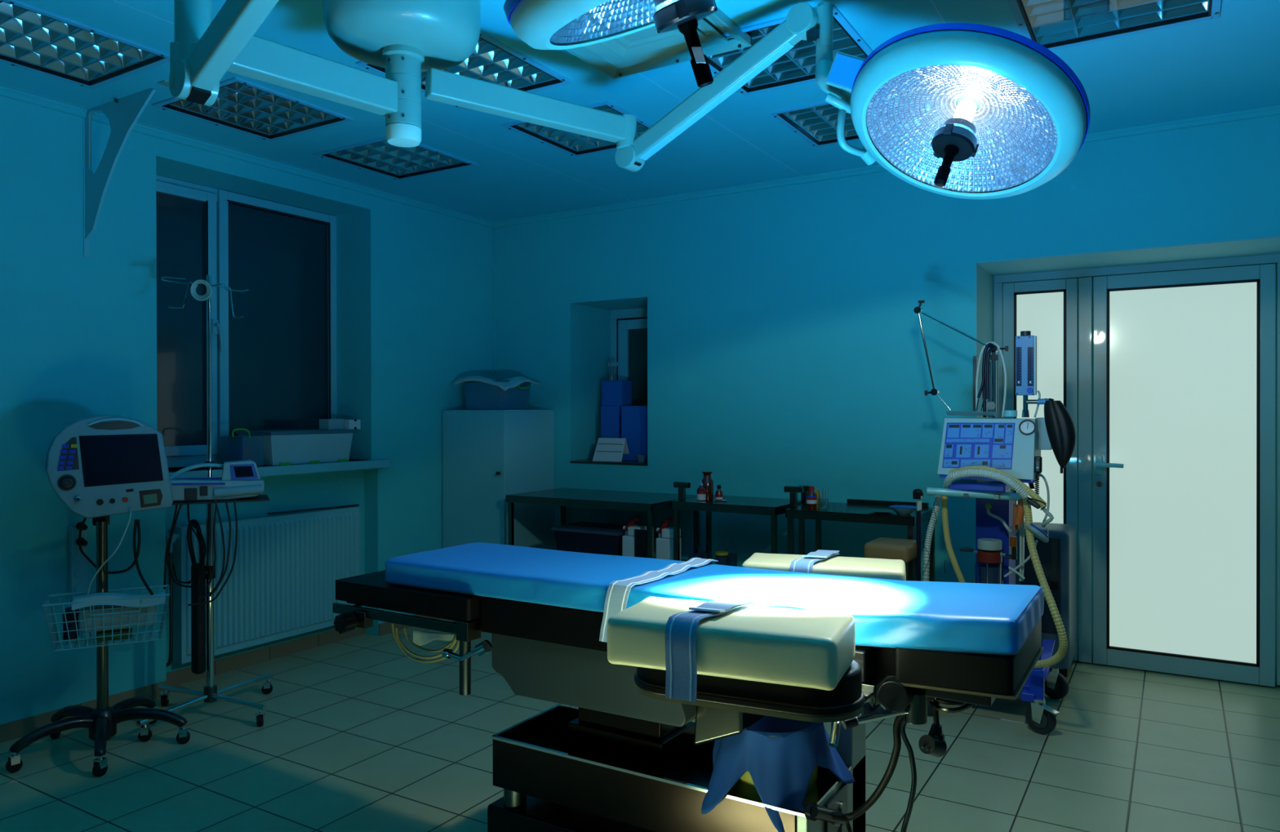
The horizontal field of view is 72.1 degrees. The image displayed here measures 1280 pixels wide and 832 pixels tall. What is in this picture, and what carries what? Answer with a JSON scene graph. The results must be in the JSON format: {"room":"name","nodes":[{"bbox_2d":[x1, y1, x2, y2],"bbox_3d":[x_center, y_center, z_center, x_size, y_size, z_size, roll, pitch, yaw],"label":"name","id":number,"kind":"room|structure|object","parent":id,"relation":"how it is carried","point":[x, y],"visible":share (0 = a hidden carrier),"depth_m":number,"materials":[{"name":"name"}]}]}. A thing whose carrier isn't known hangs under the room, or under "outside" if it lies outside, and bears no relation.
{"room":"operating room","nodes":[
{"label":"operating room","id":0,"kind":"room"},
{"bbox_2d":[0,95,492,724],"bbox_3d":[-3.078,-0.002,3.453,0.400,2.755,7.087,0,0,31],"label":"wall","id":1,"kind":"structure","parent":0,"point":[78,333],"depth_m":4.19,"materials":[{"name":"paint"}]},
{"bbox_2d":[68,520,87,599],"bbox_3d":[-2.504,0.646,3.934,0.076,0.352,0.070,0,0,31],"label":"power strip","id":2,"kind":"object","parent":1,"relation":"attached to","point":[77,562],"visible":0.75,"depth_m":3.92,"materials":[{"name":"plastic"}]},
{"bbox_2d":[83,80,168,257],"bbox_3d":[-2.228,-1.072,3.808,0.678,0.702,0.056,0,0,31],"label":"wall bracket","id":3,"kind":"object","parent":1,"relation":"attached to","point":[122,113],"visible":0.73,"depth_m":3.89,"materials":[{"name":"white metal"}]},
{"bbox_2d":[0,613,439,742],"bbox_3d":[-3.094,1.340,3.149,0.130,0.074,6.536,0,0,31],"label":"baseboard","id":4,"kind":"structure","parent":1,"relation":"attached to","point":[19,728],"depth_m":4.67,"materials":[{"name":"brown tile"}]},
{"bbox_2d":[155,174,337,467],"bbox_3d":[-2.266,-0.497,4.998,0.104,1.539,1.335,0,0,31],"label":"window","id":5,"kind":"structure","parent":1,"relation":"in","point":[273,366],"depth_m":5.02,"materials":[{"name":"glass"}]},
{"bbox_2d":[0,85,495,227],"bbox_3d":[-2.896,-1.363,3.335,0.030,0.034,7.087,0,0,31],"label":"trim","id":6,"kind":"structure","parent":1,"relation":"attached to","point":[7,92],"depth_m":4.58,"materials":[{"name":"paint"}]},
{"bbox_2d":[165,506,360,666],"bbox_3d":[-2.058,0.909,4.874,0.110,0.707,1.211,0,0,31],"label":"radiator","id":7,"kind":"object","parent":1,"relation":"attached to","point":[281,584],"visible":0.73,"depth_m":4.83,"materials":[{"name":"white metal"}]},
{"bbox_2d":[175,506,357,527],"bbox_3d":[-2.039,0.557,4.906,0.069,0.002,1.125,0,0,31],"label":"grille","id":8,"kind":"object","parent":7,"relation":"attached to","point":[353,508],"depth_m":4.92,"materials":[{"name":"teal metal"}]},
{"bbox_2d":[266,504,359,514],"bbox_3d":[-1.893,0.543,5.125,0.030,0.016,0.618,0,0,31],"label":"bar","id":9,"kind":"object","parent":7,"relation":"on","point":[348,505],"visible":1,"depth_m":5.09,"materials":[{"name":"grey metal"}]},
{"bbox_2d":[168,458,390,477],"bbox_3d":[-2.091,0.297,4.954,0.390,0.050,1.435,0,0,31],"label":"window sill","id":10,"kind":"structure","parent":1,"relation":"attached to","point":[353,464],"depth_m":4.92,"materials":[{"name":"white plastic"}]},
{"bbox_2d":[220,428,263,466],"bbox_3d":[-2.182,0.169,4.757,0.210,0.209,0.195,0,0,31],"label":"storage box","id":11,"kind":"object","parent":10,"relation":"on","point":[236,447],"visible":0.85,"depth_m":4.73,"materials":[{"name":"blue plastic"}]},
{"bbox_2d":[235,428,355,465],"bbox_3d":[-1.991,0.177,5.106,0.312,0.190,0.580,0,0,31],"label":"storage box","id":12,"kind":"object","parent":10,"relation":"on","point":[281,446],"visible":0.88,"depth_m":4.97,"materials":[{"name":"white plastic"}]},
{"bbox_2d":[319,418,343,429],"bbox_3d":[-1.834,0.049,5.221,0.080,0.062,0.115,0,0,27],"label":"carton","id":13,"kind":"object","parent":12,"relation":"on","point":[324,424],"visible":1,"depth_m":5.18,"materials":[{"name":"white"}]},
{"bbox_2d":[343,418,360,429],"bbox_3d":[-1.753,0.050,5.318,0.086,0.064,0.095,0,0,25],"label":"carton","id":14,"kind":"object","parent":12,"relation":"on","point":[355,424],"visible":0.85,"depth_m":5.28,"materials":[{"name":"white cardboard"}]},
{"bbox_2d":[0,618,1279,831],"bbox_3d":[-0.494,1.416,2.264,6.150,0.080,7.937,0,0,31],"label":"floor","id":15,"kind":"structure","parent":0,"point":[357,734],"depth_m":3.48,"materials":[{"name":"tile"}]},
{"bbox_2d":[4,520,190,776],"bbox_3d":[-2.238,0.903,3.615,0.617,0.940,0.621,0,0,31],"label":"monitor stand","id":16,"kind":"object","parent":15,"relation":"on","point":[101,722],"visible":0.97,"depth_m":3.59,"materials":[{"name":"metal"}]},
{"bbox_2d":[62,606,79,639],"bbox_3d":[-2.272,0.829,3.509,0.051,0.120,0.090,0,0,-29],"label":"packet","id":17,"kind":"object","parent":16,"relation":"in","point":[69,616],"visible":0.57,"depth_m":3.47,"materials":[{"name":"blue plastic"}]},
{"bbox_2d":[41,584,169,651],"bbox_3d":[-2.156,0.820,3.569,0.434,0.192,0.222,0,0,-29],"label":"wire basket","id":18,"kind":"object","parent":16,"relation":"on","point":[48,614],"depth_m":3.52,"materials":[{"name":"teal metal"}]},
{"bbox_2d":[45,415,173,525],"bbox_3d":[-2.200,0.225,3.652,0.448,0.456,0.175,0,0,-35],"label":"patient monitor","id":19,"kind":"object","parent":16,"relation":"on","point":[100,467],"visible":1,"depth_m":3.59,"materials":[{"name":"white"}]},
{"bbox_2d":[97,627,132,641],"bbox_3d":[-2.144,0.888,3.590,0.120,0.035,0.090,0,0,-29],"label":"packet","id":20,"kind":"object","parent":16,"relation":"on","point":[107,633],"visible":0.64,"depth_m":3.55,"materials":[{"name":"green plastic"}]},
{"bbox_2d":[71,591,164,632],"bbox_3d":[-2.106,0.786,3.559,0.320,0.155,0.160,0,0,-29],"label":"folded cloth","id":21,"kind":"object","parent":16,"relation":"in","point":[97,600],"visible":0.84,"depth_m":3.52,"materials":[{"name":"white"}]},
{"bbox_2d":[103,519,153,595],"bbox_3d":[-2.120,0.566,3.573,0.384,0.297,0.079,0,0,31],"label":"cable","id":22,"kind":"object","parent":16,"relation":"attached to","point":[136,523],"visible":0.94,"depth_m":3.54,"materials":[{"name":"white plastic"}]},
{"bbox_2d":[136,275,273,742],"bbox_3d":[-1.965,0.364,4.016,0.504,2.013,0.562,0,0,-20],"label":"stand","id":23,"kind":"object","parent":15,"relation":"on","point":[210,693],"visible":0.97,"depth_m":4.00,"materials":[{"name":"silver metal"}]},
{"bbox_2d":[186,519,205,674],"bbox_3d":[-2.006,0.817,3.976,0.066,0.700,0.061,0,0,31],"label":"pouch","id":24,"kind":"object","parent":23,"relation":"hanging from","point":[197,612],"visible":0.81,"depth_m":3.96,"materials":[{"name":"black fabric"}]},
{"bbox_2d":[190,279,212,300],"bbox_3d":[-1.987,-0.570,3.991,0.101,0.097,0.026,0,0,2],"label":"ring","id":25,"kind":"object","parent":23,"relation":"hanging from","point":[193,286],"visible":1,"depth_m":3.99,"materials":[{"name":"grey"}]},
{"bbox_2d":[169,459,269,504],"bbox_3d":[-1.942,0.296,4.026,0.440,0.183,0.260,0,0,-26],"label":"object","id":26,"kind":"object","parent":23,"relation":"attached to","point":[240,481],"visible":0.89,"depth_m":3.96,"materials":[{"name":"grey paint"}]},
{"bbox_2d":[163,500,206,589],"bbox_3d":[-2.000,0.566,3.860,0.188,0.387,0.010,0,0,0],"label":"cable bundle","id":27,"kind":"object","parent":26,"relation":"hanging from","point":[202,563],"visible":0.98,"depth_m":3.86,"materials":[{"name":"black rubber"}]},
{"bbox_2d":[187,499,237,605],"bbox_3d":[-1.877,0.602,3.860,0.218,0.466,0.010,0,0,0],"label":"cable bundle","id":28,"kind":"object","parent":26,"relation":"hanging from","point":[223,572],"visible":1,"depth_m":3.86,"materials":[{"name":"grey rubber"}]},
{"bbox_2d":[172,494,269,504],"bbox_3d":[-1.942,0.384,4.026,0.440,0.008,0.260,0,0,-26],"label":"tray","id":29,"kind":"object","parent":23,"relation":"attached to","point":[243,498],"depth_m":3.93,"materials":[{"name":"grey paint"}]},
{"bbox_2d":[442,409,554,549],"bbox_3d":[-0.969,0.660,5.987,0.540,1.403,0.555,0,0,31],"label":"cabinet","id":30,"kind":"object","parent":15,"relation":"on","point":[489,455],"visible":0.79,"depth_m":5.80,"materials":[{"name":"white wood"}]},
{"bbox_2d":[462,379,530,409],"bbox_3d":[-0.966,-0.140,5.979,0.360,0.196,0.348,0,0,31],"label":"tub","id":31,"kind":"object","parent":30,"relation":"on","point":[478,395],"visible":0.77,"depth_m":5.87,"materials":[{"name":"blue plastic"}]},
{"bbox_2d":[453,375,541,391],"bbox_3d":[-0.969,-0.216,5.968,0.462,0.110,0.380,0,0,31],"label":"folded cloth","id":32,"kind":"object","parent":31,"relation":"on","point":[515,381],"visible":0.85,"depth_m":5.83,"materials":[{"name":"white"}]},
{"bbox_2d":[506,488,699,561],"bbox_3d":[-0.230,0.929,5.492,1.068,0.869,0.603,0,0,31],"label":"steel table","id":33,"kind":"object","parent":15,"relation":"on","point":[650,502],"visible":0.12,"depth_m":5.38,"materials":[{"name":"black metal"}]},
{"bbox_2d":[551,521,647,555],"bbox_3d":[-0.252,0.796,5.477,0.499,0.212,0.340,0,0,31],"label":"tub","id":34,"kind":"object","parent":33,"relation":"on","point":[600,538],"visible":0.66,"depth_m":5.36,"materials":[{"name":"blue plastic"}]},
{"bbox_2d":[554,548,688,561],"bbox_3d":[-0.230,0.908,5.492,1.051,0.012,0.583,0,0,31],"label":"shelf","id":35,"kind":"object","parent":33,"relation":"attached to","point":[686,560],"depth_m":5.51,"materials":[{"name":"metal"}]},
{"bbox_2d":[622,515,646,556],"bbox_3d":[-0.038,0.743,5.182,0.135,0.320,0.100,0,0,31],"label":"dispenser bottle","id":36,"kind":"object","parent":33,"relation":"on","point":[628,540],"visible":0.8,"depth_m":5.15,"materials":[{"name":"white plastic"}]},
{"bbox_2d":[634,528,647,557],"bbox_3d":[0.005,0.751,5.094,0.085,0.185,0.004,0,0,31],"label":"label","id":37,"kind":"object","parent":36,"relation":"attached to","point":[640,535],"visible":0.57,"depth_m":5.09,"materials":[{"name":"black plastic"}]},
{"bbox_2d":[656,517,680,560],"bbox_3d":[0.159,0.743,5.085,0.135,0.320,0.100,0,0,31],"label":"canister","id":38,"kind":"object","parent":33,"relation":"on","point":[664,541],"visible":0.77,"depth_m":5.04,"materials":[{"name":"white plastic"}]},
{"bbox_2d":[333,569,1044,831],"bbox_3d":[0.024,0.928,2.470,1.989,0.892,0.764,0,0,31],"label":"table","id":39,"kind":"object","parent":15,"relation":"on","point":[625,760],"visible":0.58,"depth_m":2.44,"materials":[{"name":"metal"}]},
{"bbox_2d":[391,623,459,662],"bbox_3d":[-0.693,0.727,2.824,0.399,0.149,0.048,0,0,39],"label":"tubing","id":40,"kind":"object","parent":39,"relation":"hanging from","point":[396,636],"visible":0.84,"depth_m":2.83,"materials":[{"name":"yellow"}]},
{"bbox_2d":[413,630,454,645],"bbox_3d":[-0.697,0.754,2.962,0.193,0.070,0.037,0,0,35],"label":"hanging cloth","id":41,"kind":"object","parent":39,"relation":"hanging from","point":[420,637],"visible":0.79,"depth_m":2.99,"materials":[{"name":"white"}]},
{"bbox_2d":[491,703,851,831],"bbox_3d":[0.080,1.042,2.563,1.001,0.150,0.395,0,0,31],"label":"table base","id":42,"kind":"object","parent":39,"relation":"on","point":[536,756],"depth_m":2.47,"materials":[{"name":"black metal"}]},
{"bbox_2d":[385,542,1044,655],"bbox_3d":[0.091,0.457,2.388,1.799,0.111,0.433,0,0,31],"label":"mattress","id":43,"kind":"object","parent":39,"relation":"on","point":[980,618],"visible":0.84,"depth_m":2.20,"materials":[{"name":"blue leather"}]},
{"bbox_2d":[599,557,718,642],"bbox_3d":[0.073,0.494,2.391,0.097,0.161,0.451,0,0,39],"label":"strap","id":44,"kind":"object","parent":43,"relation":"on","point":[618,591],"visible":0.94,"depth_m":2.24,"materials":[{"name":"white fabric"}]},
{"bbox_2d":[634,660,865,722],"bbox_3d":[0.218,0.538,1.824,0.487,0.087,0.202,0,0,24],"label":"armboard","id":45,"kind":"object","parent":39,"relation":"attached to","point":[846,701],"visible":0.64,"depth_m":1.71,"materials":[{"name":"black plastic"}]},
{"bbox_2d":[607,596,855,690],"bbox_3d":[0.182,0.443,1.752,0.460,0.100,0.228,0,0,23],"label":"cushion","id":46,"kind":"object","parent":45,"relation":"on","point":[811,649],"visible":0.93,"depth_m":1.65,"materials":[{"name":"beige leather"}]},
{"bbox_2d":[664,594,756,702],"bbox_3d":[0.148,0.457,1.750,0.072,0.161,0.245,0,0,39],"label":"strap","id":47,"kind":"object","parent":46,"relation":"attached to","point":[681,682],"visible":1,"depth_m":1.67,"materials":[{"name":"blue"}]},
{"bbox_2d":[832,800,845,825],"bbox_3d":[0.521,1.039,2.300,0.006,0.036,0.096,0,0,31],"label":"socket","id":48,"kind":"object","parent":39,"relation":"attached to","point":[840,806],"depth_m":2.31,"materials":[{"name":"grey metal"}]},
{"bbox_2d":[804,696,933,823],"bbox_3d":[0.571,0.803,2.069,0.339,0.421,0.137,0,0,31],"label":"power cable","id":49,"kind":"object","parent":39,"relation":"attached to","point":[813,811],"visible":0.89,"depth_m":2.09,"materials":[{"name":"black rubber"}]},
{"bbox_2d":[904,692,927,724],"bbox_3d":[0.596,0.628,1.900,0.048,0.065,0.048,0,0,31],"label":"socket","id":50,"kind":"object","parent":39,"relation":"attached to","point":[916,713],"depth_m":1.88,"materials":[{"name":"metal"}]},
{"bbox_2d":[900,697,934,831],"bbox_3d":[0.636,0.987,2.308,0.209,0.784,0.592,0,0,0],"label":"cable","id":51,"kind":"object","parent":39,"relation":"hanging from","point":[913,784],"visible":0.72,"depth_m":2.04,"materials":[{"name":"black rubber"}]},
{"bbox_3d":[0.564,0.560,2.558,0.472,0.085,0.202,0,0,16],"label":"armboard","id":52,"kind":"object","parent":39,"relation":"attached to","visible":0},
{"bbox_2d":[742,552,906,580],"bbox_3d":[0.534,0.467,2.553,0.458,0.100,0.206,0,0,18],"label":"cushion","id":53,"kind":"object","parent":52,"relation":"on","point":[879,568],"visible":0.46,"depth_m":2.49,"materials":[{"name":"beige leather"}]},
{"bbox_2d":[790,549,839,573],"bbox_3d":[0.508,0.483,2.547,0.076,0.166,0.222,0,0,31],"label":"strap","id":54,"kind":"object","parent":53,"relation":"on","point":[805,564],"visible":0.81,"depth_m":2.49,"materials":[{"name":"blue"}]},
{"bbox_2d":[671,481,804,564],"bbox_3d":[0.546,0.871,4.985,0.675,0.986,0.450,0,0,31],"label":"steel table","id":55,"kind":"object","parent":15,"relation":"on","point":[773,507],"visible":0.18,"depth_m":4.90,"materials":[{"name":"black metal"}]},
{"bbox_2d":[701,471,713,500],"bbox_3d":[0.384,0.398,5.017,0.072,0.160,0.072,0,0,31],"label":"medicine bottle","id":56,"kind":"object","parent":55,"relation":"on","point":[708,482],"visible":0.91,"depth_m":4.99,"materials":[{"name":"orange glass"}]},
{"bbox_2d":[715,546,728,565],"bbox_3d":[0.457,0.793,4.904,0.073,0.220,0.073,0,0,31],"label":"glass bottle","id":57,"kind":"object","parent":55,"relation":"on","point":[722,558],"visible":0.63,"depth_m":4.88,"materials":[{"name":"clear glass"}]},
{"bbox_2d":[783,484,934,581],"bbox_3d":[1.148,0.870,4.652,0.719,0.988,0.470,0,0,31],"label":"steel table","id":58,"kind":"object","parent":15,"relation":"on","point":[855,510],"visible":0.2,"depth_m":4.59,"materials":[{"name":"black metal"}]},
{"bbox_2d":[806,485,817,509],"bbox_3d":[0.904,0.429,4.629,0.055,0.118,0.055,0,0,31],"label":"medicine bottle","id":59,"kind":"object","parent":58,"relation":"on","point":[811,496],"visible":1,"depth_m":4.61,"materials":[{"name":"orange glass"}]},
{"bbox_2d":[888,505,916,514],"bbox_3d":[1.314,0.470,4.379,0.140,0.038,0.140,0,0,31],"label":"enamel bowl","id":60,"kind":"object","parent":58,"relation":"on","point":[899,509],"visible":0.94,"depth_m":4.34,"materials":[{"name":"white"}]},
{"bbox_2d":[863,537,916,581],"bbox_3d":[1.189,0.978,4.141,0.242,0.777,0.262,0,0,31],"label":"stool","id":61,"kind":"object","parent":15,"relation":"on","point":[904,549],"visible":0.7,"depth_m":4.06,"materials":[{"name":"brown leather"}]},
{"bbox_2d":[912,488,923,581],"bbox_3d":[1.309,0.854,4.126,0.160,1.023,0.160,0,0,31],"label":"stand","id":62,"kind":"object","parent":15,"relation":"on","point":[917,494],"visible":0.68,"depth_m":4.12,"materials":[{"name":"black metal"}]},
{"bbox_2d":[914,300,1068,734],"bbox_3d":[1.627,0.407,4.106,0.666,1.916,0.700,0,0,31],"label":"machine","id":63,"kind":"object","parent":15,"relation":"on","point":[1013,446],"visible":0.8,"depth_m":3.91,"materials":[{"name":"blue paint"}]},
{"bbox_2d":[918,699,946,757],"bbox_3d":[0.681,0.694,2.033,0.108,0.194,0.048,0,0,-42],"label":"caster wheel","id":64,"kind":"object","parent":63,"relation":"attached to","point":[933,744],"visible":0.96,"depth_m":2.02,"materials":[{"name":"black rubber"}]},
{"bbox_2d":[922,495,946,581],"bbox_3d":[1.327,0.619,3.967,0.097,0.534,0.179,0,0,18],"label":"hose","id":65,"kind":"object","parent":63,"relation":"hanging from","point":[936,504],"visible":0.84,"depth_m":4.01,"materials":[{"name":"grey plastic"}]},
{"bbox_2d":[941,495,965,582],"bbox_3d":[1.443,0.605,3.994,0.134,0.503,0.055,0,0,-2],"label":"hose","id":66,"kind":"object","parent":63,"relation":"hanging from","point":[951,554],"visible":0.76,"depth_m":3.99,"materials":[{"name":"yellow"}]},
{"bbox_2d":[945,410,999,415],"bbox_3d":[1.533,-0.013,4.061,0.274,0.023,0.186,0,0,31],"label":"tray","id":67,"kind":"object","parent":63,"relation":"on","point":[948,412],"visible":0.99,"depth_m":3.98,"materials":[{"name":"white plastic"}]},
{"bbox_2d":[948,479,1012,492],"bbox_3d":[1.541,0.311,3.953,0.236,0.033,0.290,0,0,31],"label":"shelf","id":68,"kind":"object","parent":63,"relation":"attached to","point":[962,485],"depth_m":3.85,"materials":[{"name":"blue paint"}]},
{"bbox_2d":[975,342,993,417],"bbox_3d":[1.573,-0.164,3.995,0.080,0.340,0.045,0,0,4],"label":"hoses","id":69,"kind":"object","parent":63,"relation":"hanging from","point":[984,390],"visible":0.94,"depth_m":4.00,"materials":[{"name":"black rubber"}]},
{"bbox_2d":[942,468,1029,498],"bbox_3d":[1.467,0.286,3.792,0.119,0.121,0.391,0,0,-41],"label":"hose","id":70,"kind":"object","parent":63,"relation":"hanging from","point":[950,477],"visible":0.98,"depth_m":3.74,"materials":[{"name":"grey plastic"}]},
{"bbox_2d":[975,341,1006,417],"bbox_3d":[1.607,-0.168,4.021,0.134,0.348,0.031,0,0,31],"label":"hose","id":71,"kind":"object","parent":63,"relation":"hanging from","point":[992,342],"visible":1,"depth_m":4.01,"materials":[{"name":"grey plastic"}]},
{"bbox_2d":[949,466,1046,506],"bbox_3d":[1.526,0.299,3.768,0.403,0.166,0.055,0,0,39],"label":"hose","id":72,"kind":"object","parent":63,"relation":"attached to","point":[1033,495],"visible":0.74,"depth_m":3.70,"materials":[{"name":"yellow"}]},
{"bbox_2d":[1026,506,1053,542],"bbox_3d":[1.676,0.448,3.687,0.104,0.167,0.077,0,0,17],"label":"face mask","id":73,"kind":"object","parent":72,"relation":"hanging from","point":[1037,531],"visible":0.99,"depth_m":3.66,"materials":[{"name":"teal"}]},
{"bbox_2d":[1012,498,1024,529],"bbox_3d":[1.640,0.420,3.801,0.058,0.152,0.069,0,0,31],"label":"tan sleeve","id":74,"kind":"object","parent":63,"relation":"hanging from","point":[1018,509],"visible":0.89,"depth_m":3.78,"materials":[{"name":"orange plastic"}]},
{"bbox_2d":[1022,497,1067,668],"bbox_3d":[1.677,0.708,3.639,0.090,0.730,0.247,0,0,-12],"label":"hose","id":75,"kind":"object","parent":63,"relation":"hanging from","point":[1060,655],"visible":0.88,"depth_m":3.61,"materials":[{"name":"yellow"}]},
{"bbox_2d":[1044,398,1075,473],"bbox_3d":[1.830,0.086,3.829,0.126,0.328,0.101,0,0,31],"label":"bag","id":76,"kind":"object","parent":63,"relation":"hanging from","point":[1060,425],"visible":1,"depth_m":3.79,"materials":[{"name":"black rubber"}]},
{"bbox_2d":[1015,521,1075,677],"bbox_3d":[2.090,0.973,4.698,0.405,0.778,0.370,0,0,31],"label":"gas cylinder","id":77,"kind":"object","parent":15,"relation":"on","point":[1057,557],"visible":0.48,"depth_m":4.49,"materials":[{"name":"blue plastic"}]},
{"bbox_2d":[0,0,1279,222],"bbox_3d":[-0.669,-1.438,1.975,6.150,0.120,7.287,0,0,31],"label":"ceiling","id":78,"kind":"structure","parent":0,"point":[1230,62],"depth_m":3.84,"materials":[{"name":"white paint"}]},
{"bbox_2d":[0,0,169,88],"bbox_3d":[-2.201,-1.433,3.281,0.606,0.126,0.606,0,0,31],"label":"ceiling light","id":79,"kind":"object","parent":78,"relation":"attached to","point":[33,38],"visible":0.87,"depth_m":3.37,"materials":[{"name":"silver metal"}]},
{"bbox_2d":[151,76,354,141],"bbox_3d":[-1.749,-1.436,3.995,0.606,0.126,0.606,0,0,31],"label":"ceiling light","id":80,"kind":"object","parent":78,"relation":"attached to","point":[241,105],"visible":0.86,"depth_m":4.04,"materials":[{"name":"silver metal"}]},
{"bbox_2d":[313,136,477,180],"bbox_3d":[-1.310,-1.440,4.740,0.606,0.126,0.606,0,0,31],"label":"ceiling light","id":81,"kind":"object","parent":78,"relation":"attached to","point":[377,156],"visible":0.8,"depth_m":4.79,"materials":[{"name":"silver metal"}]},
{"bbox_2d":[355,31,572,109],"bbox_3d":[-0.695,-1.436,3.534,0.606,0.126,0.606,0,0,31],"label":"ceiling light","id":82,"kind":"object","parent":78,"relation":"attached to","point":[493,61],"visible":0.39,"depth_m":3.56,"materials":[{"name":"silver metal"}]},
{"bbox_2d":[502,120,617,157],"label":"ceiling light","id":83,"kind":"object","parent":78,"relation":"attached to","point":[574,144],"depth_m":4.46,"materials":[{"name":"silver metal"}]},
{"bbox_2d":[583,100,652,137],"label":"ceiling light","id":84,"kind":"object","parent":78,"relation":"attached to","point":[642,126],"depth_m":4.02,"materials":[{"name":"teal"}]},
{"bbox_2d":[168,0,1090,199],"bbox_3d":[-0.041,-1.009,2.395,2.178,0.741,1.747,0,0,31],"label":"light","id":85,"kind":"object","parent":78,"relation":"attached to","point":[960,110],"visible":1,"depth_m":2.54,"materials":[{"name":"white metal"}]},
{"bbox_2d":[564,7,751,78],"bbox_3d":[-0.004,-1.372,3.112,0.600,0.045,0.600,0,0,31],"label":"ceiling light","id":86,"kind":"object","parent":78,"relation":"in","point":[645,50],"visible":0.59,"depth_m":3.26,"materials":[{"name":"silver metal"}]},
{"bbox_2d":[706,16,786,74],"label":"ceiling light","id":87,"kind":"object","parent":78,"relation":"attached to","point":[717,62],"depth_m":3.34,"materials":[{"name":"teal"}]},
{"bbox_2d":[737,40,816,95],"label":"ceiling light","id":88,"kind":"object","parent":78,"relation":"attached to","point":[795,64],"depth_m":3.59,"materials":[{"name":"teal"}]},
{"bbox_2d":[768,101,860,147],"bbox_3d":[1.005,-1.441,4.112,0.606,0.126,0.606,0,0,31],"label":"ceiling light","id":89,"kind":"object","parent":78,"relation":"attached to","point":[815,122],"visible":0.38,"depth_m":4.21,"materials":[{"name":"teal"}]},
{"bbox_2d":[832,4,872,58],"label":"ceiling light","id":90,"kind":"object","parent":78,"relation":"attached to","point":[846,39],"depth_m":3.25,"materials":[{"name":"teal"}]},
{"bbox_2d":[1007,0,1221,50],"bbox_3d":[1.591,-1.438,2.941,0.606,0.126,0.606,0,0,31],"label":"ceiling light","id":91,"kind":"object","parent":78,"relation":"attached to","point":[1054,24],"visible":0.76,"depth_m":3.08,"materials":[{"name":"teal"}]},
{"bbox_2d":[701,715,854,831],"bbox_3d":[0.351,0.956,2.346,0.348,0.309,0.364,0,0,31],"label":"cloth","id":92,"kind":"object","parent":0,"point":[775,761],"visible":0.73,"depth_m":2.24,"materials":[{"name":"blue fabric"}]},
{"bbox_2d":[728,735,817,800],"bbox_3d":[0.353,0.961,2.356,0.254,0.298,0.254,0,0,31],"label":"bowl","id":93,"kind":"object","parent":92,"relation":"on","point":[792,761],"depth_m":2.22,"materials":[{"name":"yellow plastic"}]},
{"bbox_2d":[495,114,1279,657],"bbox_3d":[1.327,-0.017,5.293,6.000,2.755,0.644,0,0,31],"label":"wall","id":94,"kind":"structure","parent":0,"point":[785,345],"depth_m":5.12,"materials":[{"name":"paint"}]},
{"bbox_2d":[491,227,495,379],"bbox_3d":[-1.057,-0.001,6.359,0.020,2.721,0.020,0,0,31],"label":"trim","id":95,"kind":"structure","parent":94,"relation":"attached to","point":[493,229],"depth_m":6.35,"materials":[{"name":"paint"}]},
{"bbox_2d":[569,458,648,466],"bbox_3d":[-0.086,0.314,6.065,0.617,0.016,0.494,0,0,31],"label":"window sill","id":96,"kind":"structure","parent":94,"relation":"attached to","point":[589,460],"depth_m":5.88,"materials":[{"name":"grey metal"}]},
{"bbox_2d":[592,437,629,462],"bbox_3d":[-0.193,0.228,5.977,0.235,0.155,0.120,0,0,31],"label":"desk calendar","id":97,"kind":"object","parent":96,"relation":"on","point":[607,449],"visible":1,"depth_m":5.95,"materials":[{"name":"white paper"}]},
{"bbox_2d":[600,405,621,438],"bbox_3d":[-0.169,0.117,6.149,0.147,0.374,0.160,0,0,31],"label":"box","id":98,"kind":"object","parent":96,"relation":"on","point":[611,415],"visible":0.39,"depth_m":6.08,"materials":[{"name":"blue cardboard"}]},
{"bbox_2d":[601,380,631,405],"bbox_3d":[-0.162,-0.159,6.150,0.166,0.176,0.130,0,0,31],"label":"box","id":99,"kind":"object","parent":98,"relation":"on","point":[614,393],"visible":0.91,"depth_m":6.10,"materials":[{"name":"blue cardboard"}]},
{"bbox_2d":[621,405,647,461],"bbox_3d":[0.013,0.118,6.015,0.209,0.373,0.200,0,0,31],"label":"box","id":100,"kind":"object","parent":96,"relation":"on","point":[633,418],"visible":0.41,"depth_m":5.93,"materials":[{"name":"blue cardboard"}]},
{"bbox_2d":[609,307,647,405],"bbox_3d":[0.051,-0.233,6.288,0.615,1.083,0.066,0,0,31],"label":"window","id":101,"kind":"structure","parent":94,"relation":"in","point":[628,338],"depth_m":6.34,"materials":[{"name":"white plastic"}]},
{"bbox_2d":[493,105,1279,227],"bbox_3d":[1.332,-1.376,4.888,5.570,0.034,0.030,0,0,31],"label":"trim","id":102,"kind":"structure","parent":94,"relation":"attached to","point":[1272,110],"depth_m":5.04,"materials":[{"name":"paint"}]},
{"bbox_2d":[973,355,977,409],"bbox_3d":[1.766,-0.173,4.628,0.019,0.281,0.029,0,0,31],"label":"wall rail","id":103,"kind":"object","parent":94,"relation":"attached to","point":[975,357],"visible":0.71,"depth_m":4.62,"materials":[{"name":"grey metal"}]},
{"bbox_2d":[975,235,1279,687],"bbox_3d":[2.515,0.261,4.534,1.419,2.200,0.584,0,0,31],"label":"door","id":104,"kind":"structure","parent":94,"relation":"in","point":[1164,362],"depth_m":4.62,"materials":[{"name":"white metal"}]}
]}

